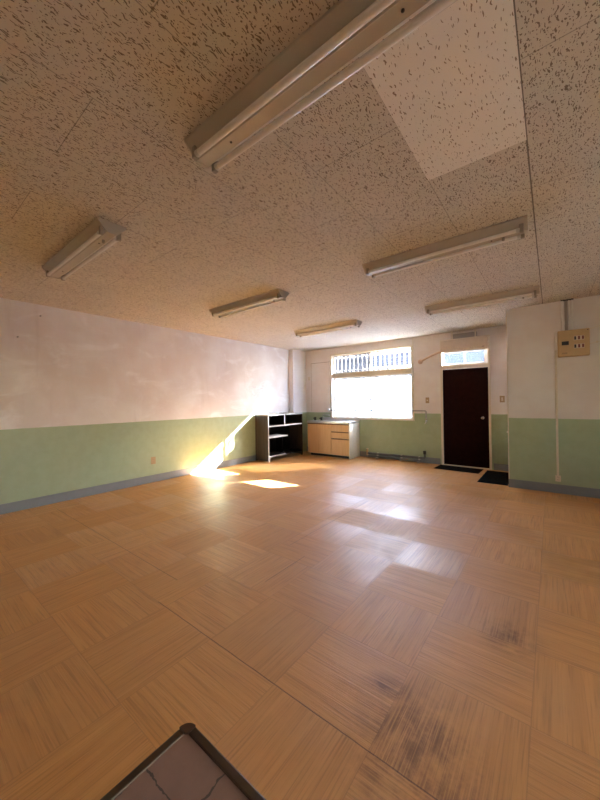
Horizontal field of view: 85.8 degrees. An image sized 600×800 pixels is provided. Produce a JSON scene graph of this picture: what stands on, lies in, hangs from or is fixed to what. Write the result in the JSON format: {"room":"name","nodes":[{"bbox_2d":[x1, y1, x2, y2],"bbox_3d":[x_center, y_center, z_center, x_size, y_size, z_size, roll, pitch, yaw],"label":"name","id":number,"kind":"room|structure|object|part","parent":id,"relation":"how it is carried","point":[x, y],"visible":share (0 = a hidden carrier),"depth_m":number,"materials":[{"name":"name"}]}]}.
{"room":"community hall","nodes":[
{"label":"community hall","id":0,"kind":"room"},
{"bbox_2d":[0,298,289,503],"bbox_3d":[-3.056,0.064,4.884,0.160,2.660,10.270,-1,0,38],"label":"wall","id":1,"kind":"structure","parent":0,"point":[87,400],"depth_m":5.00,"materials":[{"name":"paint"}]},
{"bbox_2d":[0,455,255,514],"bbox_3d":[-3.139,1.333,4.610,0.010,0.122,9.400,-1,0,38],"label":"baseboard","id":2,"kind":"structure","parent":1,"relation":"attached to","point":[69,495],"depth_m":4.91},
{"bbox_2d":[151,457,155,463],"bbox_3d":[-2.480,1.023,5.464,0.010,0.120,0.078,-1,0,38],"label":"wall outlet","id":3,"kind":"object","parent":1,"relation":"attached to","point":[153,459],"visible":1,"depth_m":5.46,"materials":[{"name":"beige plastic"}]},
{"bbox_2d":[289,349,306,451],"bbox_3d":[-0.050,0.034,8.500,0.137,2.660,0.549,-1,0,38],"label":"wall pillar","id":4,"kind":"structure","parent":0,"point":[297,358],"depth_m":8.43,"materials":[{"name":"paint"}]},
{"bbox_2d":[0,451,599,799],"bbox_3d":[0.077,1.399,2.454,8.053,0.120,10.270,-1,0,38],"label":"floor","id":5,"kind":"structure","parent":0,"point":[358,628],"depth_m":1.86,"materials":[{"name":"brown wood"}]},
{"bbox_2d":[100,723,265,799],"bbox_3d":[-0.121,0.992,0.178,0.757,0.682,0.640,-1,0,38],"label":"table","id":6,"kind":"object","parent":5,"relation":"on","point":[187,766],"visible":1,"depth_m":0.56,"materials":[{"name":"tile"}]},
{"bbox_3d":[-0.417,0.674,0.406,0.017,0.032,0.596,-1,0,38],"label":"rim rail","id":7,"kind":"part","parent":6,"relation":"part of","materials":[{"name":"brown wood"}]},
{"bbox_3d":[0.066,0.667,0.425,0.713,0.032,0.017,-1,0,38],"label":"rim rail","id":8,"kind":"part","parent":6,"relation":"part of","materials":[{"name":"brown wood"}]},
{"bbox_2d":[255,412,302,461],"bbox_3d":[-0.474,0.844,7.690,0.402,1.045,1.238,-1,0,38],"label":"shelf unit","id":9,"kind":"object","parent":5,"relation":"on","point":[279,434],"visible":1,"depth_m":7.71,"materials":[{"name":"brown wood"}]},
{"bbox_3d":[-0.848,0.853,7.215,0.396,0.995,0.022,-1,0,38],"label":"panel","id":10,"kind":"part","parent":9,"relation":"part of","materials":[{"name":"brown wood"}]},
{"bbox_3d":[-0.639,0.839,7.481,0.382,0.022,0.653,-1,0,38],"label":"half shelf","id":11,"kind":"part","parent":9,"relation":"part of","materials":[{"name":"white wood"}]},
{"bbox_3d":[-0.630,0.812,7.811,0.008,0.915,1.186,-1,0,38],"label":"panel","id":12,"kind":"part","parent":9,"relation":"part of","materials":[{"name":"black wood"}]},
{"bbox_3d":[-0.468,1.252,7.688,0.386,0.020,1.186,-1,0,38],"label":"shelf","id":13,"kind":"part","parent":9,"relation":"part of","materials":[{"name":"wood"}]},
{"bbox_3d":[-0.105,0.846,8.168,0.396,0.995,0.022,-1,0,38],"label":"panel","id":14,"kind":"part","parent":9,"relation":"part of","materials":[{"name":"brown wood"}]},
{"bbox_2d":[307,415,359,458],"bbox_3d":[0.798,0.857,7.856,1.196,0.984,0.503,-1,0,38],"label":"base cabinet","id":15,"kind":"object","parent":5,"relation":"on","point":[340,438],"visible":1,"depth_m":7.62,"materials":[{"name":"beige wood"}]},
{"bbox_3d":[0.331,0.939,7.937,0.334,0.697,0.018,-1,0,38],"label":"door","id":16,"kind":"part","parent":15,"relation":"part of","materials":[{"name":"brown wood"}]},
{"bbox_3d":[0.599,0.935,7.728,0.338,0.697,0.018,-1,0,38],"label":"door","id":17,"kind":"part","parent":15,"relation":"part of","materials":[{"name":"brown wood"}]},
{"bbox_2d":[307,420,359,423],"bbox_3d":[0.794,0.529,7.858,1.196,0.045,0.503,-1,0,38],"label":"countertop","id":18,"kind":"structure","parent":15,"relation":"on","point":[311,421],"depth_m":7.67,"materials":[{"name":"metal"}]},
{"bbox_3d":[0.927,1.099,7.474,0.470,0.357,0.018,-1,0,38],"label":"drawer","id":19,"kind":"part","parent":15,"relation":"part of","materials":[{"name":"brown wood"}]},
{"bbox_3d":[0.923,0.825,7.475,0.470,0.130,0.018,-1,0,38],"label":"drawer","id":20,"kind":"part","parent":15,"relation":"part of","materials":[{"name":"brown wood"}]},
{"bbox_3d":[0.920,0.657,7.476,0.470,0.153,0.018,-1,0,38],"label":"drawer","id":21,"kind":"part","parent":15,"relation":"part of","materials":[{"name":"brown wood"}]},
{"bbox_2d":[366,448,425,462],"bbox_3d":[2.077,1.197,7.115,1.360,0.260,0.114,-1,0,38],"label":"pipe","id":22,"kind":"object","parent":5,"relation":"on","point":[367,450],"visible":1,"depth_m":7.04,"materials":[{"name":"black plastic"}]},
{"bbox_2d":[435,465,482,473],"bbox_3d":[2.999,1.302,6.122,0.770,0.015,0.410,-1,0,40],"label":"door mat","id":23,"kind":"object","parent":5,"relation":"on","point":[444,467],"visible":1,"depth_m":6.08,"materials":[{"name":"black rubber"}]},
{"bbox_2d":[477,470,508,485],"bbox_3d":[3.299,1.295,5.426,0.410,0.015,1.000,-1,0,38],"label":"door mat","id":24,"kind":"object","parent":5,"relation":"on","point":[492,477],"visible":0.83,"depth_m":5.32,"materials":[{"name":"black rubber"}]},
{"bbox_2d":[0,0,599,351],"bbox_3d":[0.036,-1.391,2.465,8.053,0.140,10.270,-1,0,38],"label":"ceiling","id":25,"kind":"structure","parent":0,"point":[100,100],"depth_m":1.98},
{"bbox_2d":[42,216,125,280],"bbox_3d":[-1.894,-1.240,2.772,1.320,0.103,0.196,-1,0,38],"label":"fluorescent light","id":26,"kind":"object","parent":25,"relation":"attached to","point":[99,232],"visible":1,"depth_m":2.62,"materials":[{"name":"white metal"}]},
{"bbox_2d":[99,225,103,234],"bbox_3d":[-1.441,-1.230,2.343,0.026,0.060,0.028,-1,0,38],"label":"socket","id":27,"kind":"object","parent":26,"relation":"attached to","point":[101,229],"depth_m":2.33,"materials":[{"name":"plastic"}]},
{"bbox_2d":[116,234,120,241],"bbox_3d":[-1.367,-1.231,2.437,0.026,0.060,0.028,-1,0,38],"label":"socket","id":28,"kind":"object","parent":26,"relation":"attached to","point":[118,238],"depth_m":2.43,"materials":[{"name":"plastic"}]},
{"bbox_2d":[209,289,288,317],"bbox_3d":[-0.715,-1.252,4.286,1.320,0.103,0.196,-1,0,38],"label":"fluorescent light","id":29,"kind":"object","parent":25,"relation":"attached to","point":[278,295],"visible":1,"depth_m":4.17,"materials":[{"name":"white metal"}]},
{"bbox_2d":[184,0,456,173],"bbox_3d":[-0.001,-1.274,1.297,1.320,0.103,0.196,-1,0,38],"label":"fluorescent light","id":30,"kind":"object","parent":25,"relation":"attached to","point":[348,29],"visible":1,"depth_m":1.23,"materials":[{"name":"white metal"}]},
{"bbox_2d":[192,145,198,160],"bbox_3d":[-0.528,-1.246,1.631,0.026,0.060,0.028,-1,0,38],"label":"socket","id":31,"kind":"object","parent":30,"relation":"attached to","point":[195,156],"depth_m":1.62,"materials":[{"name":"plastic"}]},
{"bbox_2d":[212,161,217,173],"bbox_3d":[-0.454,-1.247,1.726,0.026,0.060,0.028,-1,0,38],"label":"socket","id":32,"kind":"object","parent":30,"relation":"attached to","point":[214,167],"depth_m":1.71,"materials":[{"name":"plastic"}]},
{"bbox_2d":[294,319,361,336],"bbox_3d":[0.467,-1.263,5.787,1.320,0.103,0.196,-1,0,38],"label":"fluorescent light","id":33,"kind":"object","parent":25,"relation":"attached to","point":[356,323],"visible":1,"depth_m":5.69,"materials":[{"name":"white metal"}]},
{"bbox_2d":[358,0,525,180],"bbox_3d":[0.670,-1.333,1.424,0.489,0.004,0.980,-1,0,38],"label":"ceiling panel","id":34,"kind":"object","parent":25,"relation":"attached to","point":[451,87],"visible":0.82,"depth_m":1.36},
{"bbox_2d":[362,215,528,277],"bbox_3d":[1.191,-1.285,2.827,1.320,0.103,0.196,-1,0,38],"label":"fluorescent light","id":35,"kind":"object","parent":25,"relation":"attached to","point":[514,229],"visible":1,"depth_m":2.71,"materials":[{"name":"white metal"}]},
{"bbox_2d":[519,223,523,232],"bbox_3d":[1.644,-1.275,2.398,0.026,0.060,0.028,-1,0,38],"label":"socket","id":36,"kind":"object","parent":35,"relation":"attached to","point":[521,225],"depth_m":2.39,"materials":[{"name":"plastic"}]},
{"bbox_2d":[440,328,488,353],"bbox_3d":[3.143,-1.139,6.192,0.804,0.428,0.215,-1,0,38],"label":"air conditioner","id":37,"kind":"object","parent":25,"relation":"hanging from","point":[469,341],"visible":1,"depth_m":6.13,"materials":[{"name":"beige plastic"}]},
{"bbox_3d":[3.174,-1.238,6.258,0.450,0.110,0.070,-1,0,38],"label":"bracket plate","id":38,"kind":"part","parent":37,"relation":"part of","materials":[{"name":"metal"}]},
{"bbox_2d":[425,285,538,315],"bbox_3d":[2.368,-1.297,4.306,1.320,0.103,0.196,-1,0,38],"label":"fluorescent light","id":39,"kind":"object","parent":25,"relation":"attached to","point":[530,292],"visible":1,"depth_m":4.21,"materials":[{"name":"white metal"}]},
{"bbox_2d":[306,325,507,469],"bbox_3d":[2.013,-0.001,7.343,4.817,2.660,0.160,-1,0,38],"label":"wall","id":40,"kind":"structure","parent":0,"point":[411,438],"depth_m":6.78,"materials":[{"name":"paint"}]},
{"bbox_2d":[308,362,330,410],"bbox_3d":[0.496,-0.336,8.411,0.685,1.263,0.016,-1,0,38],"label":"wall panel","id":41,"kind":"object","parent":40,"relation":"attached to","point":[320,372],"visible":1,"depth_m":8.37,"materials":[{"name":"paint"}]},
{"bbox_2d":[324,417,359,420],"bbox_3d":[1.016,0.466,7.994,1.005,0.075,0.014,-1,0,38],"label":"backsplash","id":42,"kind":"structure","parent":40,"relation":"attached to","point":[325,418],"depth_m":7.98,"materials":[{"name":"metal"}]},
{"bbox_2d":[330,345,413,420],"bbox_3d":[1.634,-0.354,7.585,2.095,1.628,0.150,-1,0,38],"label":"window","id":43,"kind":"structure","parent":40,"relation":"in","point":[354,385],"depth_m":7.63,"materials":[{"name":"glass"}]},
{"bbox_3d":[1.294,-0.065,7.930,1.043,0.978,0.028,-1,0,38],"label":"sash","id":44,"kind":"part","parent":43,"relation":"part of","materials":[{"name":"white glass"}]},
{"bbox_3d":[1.294,-0.065,7.930,0.987,0.922,0.004,-1,0,38],"label":"pane","id":45,"kind":"part","parent":43,"relation":"part of","materials":[{"name":"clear glass"}]},
{"bbox_3d":[1.281,-0.892,7.933,0.991,0.415,0.004,-1,0,38],"label":"pane","id":46,"kind":"part","parent":43,"relation":"part of","materials":[{"name":"clear glass"}]},
{"bbox_3d":[1.281,-0.892,7.933,1.043,0.467,0.028,-1,0,38],"label":"sash","id":47,"kind":"part","parent":43,"relation":"part of","materials":[{"name":"white metal"}]},
{"bbox_3d":[2.039,-0.905,7.302,1.008,0.467,0.028,-1,0,38],"label":"sash","id":48,"kind":"part","parent":43,"relation":"part of","materials":[{"name":"white metal"}]},
{"bbox_3d":[2.051,-0.078,7.299,1.008,0.978,0.028,-1,0,38],"label":"sash","id":49,"kind":"part","parent":43,"relation":"part of","materials":[{"name":"white glass"}]},
{"bbox_2d":[372,349,410,369],"bbox_3d":[1.745,-0.361,7.729,2.075,1.530,0.124,-1,0,38],"label":"window grille","id":50,"kind":"object","parent":43,"relation":"attached to","point":[404,351],"visible":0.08,"depth_m":7.50,"materials":[{"name":"white metal"}]},
{"bbox_3d":[2.051,-0.078,7.299,0.952,0.922,0.004,-1,0,38],"label":"pane","id":51,"kind":"part","parent":43,"relation":"part of","materials":[{"name":"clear glass"}]},
{"bbox_2d":[327,408,426,423],"bbox_3d":[1.671,0.351,7.429,2.420,0.335,0.096,-1,0,37],"label":"pipe","id":52,"kind":"object","parent":40,"relation":"attached to","point":[328,409],"visible":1,"depth_m":7.20,"materials":[{"name":"grey metal"}]},
{"bbox_2d":[307,446,508,470],"bbox_3d":[2.034,1.267,7.229,4.680,0.122,0.010,-1,0,38],"label":"baseboard","id":53,"kind":"structure","parent":40,"relation":"attached to","point":[501,467],"depth_m":6.74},
{"bbox_2d":[418,351,440,363],"bbox_3d":[2.687,-0.875,6.665,0.524,0.232,0.064,-1,0,39],"label":"pipe cover","id":54,"kind":"object","parent":40,"relation":"attached to","point":[420,361],"visible":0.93,"depth_m":6.68,"materials":[{"name":"beige plastic"}]},
{"bbox_2d":[440,335,491,469],"bbox_3d":[3.235,0.047,6.324,0.880,2.520,0.187,-1,0,38],"label":"door","id":55,"kind":"structure","parent":40,"relation":"in","point":[466,435],"depth_m":6.29,"materials":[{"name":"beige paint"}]},
{"bbox_3d":[3.216,-0.941,6.367,0.736,0.435,0.004,-1,0,38],"label":"pane","id":56,"kind":"part","parent":55,"relation":"part of","materials":[{"name":"clear glass"}]},
{"bbox_3d":[3.238,-0.938,6.350,0.808,0.490,0.030,-1,0,38],"label":"transom sash","id":57,"kind":"part","parent":55,"relation":"part of","materials":[{"name":"glass"}]},
{"bbox_3d":[3.219,0.367,6.296,0.800,0.030,0.006,-1,0,38],"label":"rail","id":58,"kind":"part","parent":55,"relation":"part of","materials":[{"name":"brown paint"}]},
{"bbox_2d":[500,396,504,401],"bbox_3d":[3.703,-0.017,5.917,0.078,0.120,0.013,-1,0,38],"label":"light switch","id":59,"kind":"object","parent":40,"relation":"attached to","point":[502,398],"visible":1,"depth_m":5.91,"materials":[{"name":"beige plastic"}]},
{"bbox_2d":[507,295,599,488],"bbox_3d":[4.691,-0.052,4.490,2.914,2.660,1.370,-1,0,38],"label":"wall partition","id":60,"kind":"structure","parent":0,"point":[531,330],"depth_m":4.53,"materials":[{"name":"paint"}]},
{"bbox_2d":[506,309,509,478],"bbox_3d":[3.113,-0.088,4.843,0.012,2.538,0.012,-1,0,38],"label":"trim","id":61,"kind":"structure","parent":60,"relation":"attached to","point":[506,309],"depth_m":4.84,"materials":[{"name":"beige paint"}]},
{"bbox_2d":[509,479,599,498],"bbox_3d":[4.651,1.218,4.417,2.925,0.122,1.210,-1,0,38],"label":"baseboard","id":62,"kind":"structure","parent":60,"relation":"attached to","point":[530,485],"depth_m":4.50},
{"bbox_2d":[554,350,558,475],"bbox_3d":[3.567,0.185,4.489,0.026,1.750,0.016,-1,0,38],"label":"conduit","id":63,"kind":"object","parent":60,"relation":"attached to","point":[555,351],"visible":1,"depth_m":4.48,"materials":[{"name":"beige paint"}]},
{"bbox_2d":[555,475,560,481],"bbox_3d":[3.584,1.089,4.486,0.060,0.085,0.010,-1,0,38],"label":"wall outlet","id":64,"kind":"object","parent":60,"relation":"attached to","point":[557,478],"visible":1,"depth_m":4.48,"materials":[{"name":"beige plastic"}]},
{"bbox_2d":[560,298,572,330],"bbox_3d":[3.639,-1.154,4.404,0.139,0.427,0.046,-1,0,38],"label":"conduit","id":65,"kind":"object","parent":60,"relation":"attached to","point":[565,309],"visible":0.86,"depth_m":4.41,"materials":[{"name":"white paint"}]},
{"bbox_2d":[554,328,589,357],"bbox_3d":[3.663,-0.765,4.357,0.364,0.355,0.094,-1,0,38],"label":"box","id":66,"kind":"object","parent":60,"relation":"attached to","point":[576,342],"visible":1,"depth_m":4.32,"materials":[{"name":"plastic"}]},
{"label":"outside","id":67,"kind":"structure","parent":0,"visible":0},
{"bbox_3d":[20.641,1.287,26.466,80.000,0.080,52.890,-1,0,38],"label":"yard","id":68,"kind":"structure","parent":67,"visible":0},
{"bbox_2d":[372,349,483,369],"bbox_3d":[7.098,-1.298,17.278,22.800,5.420,6.800,-1,0,38],"label":"neighbouring house","id":69,"kind":"structure","parent":68,"relation":"on","point":[480,351],"depth_m":15.27,"materials":[{"name":"white"}]}
]}

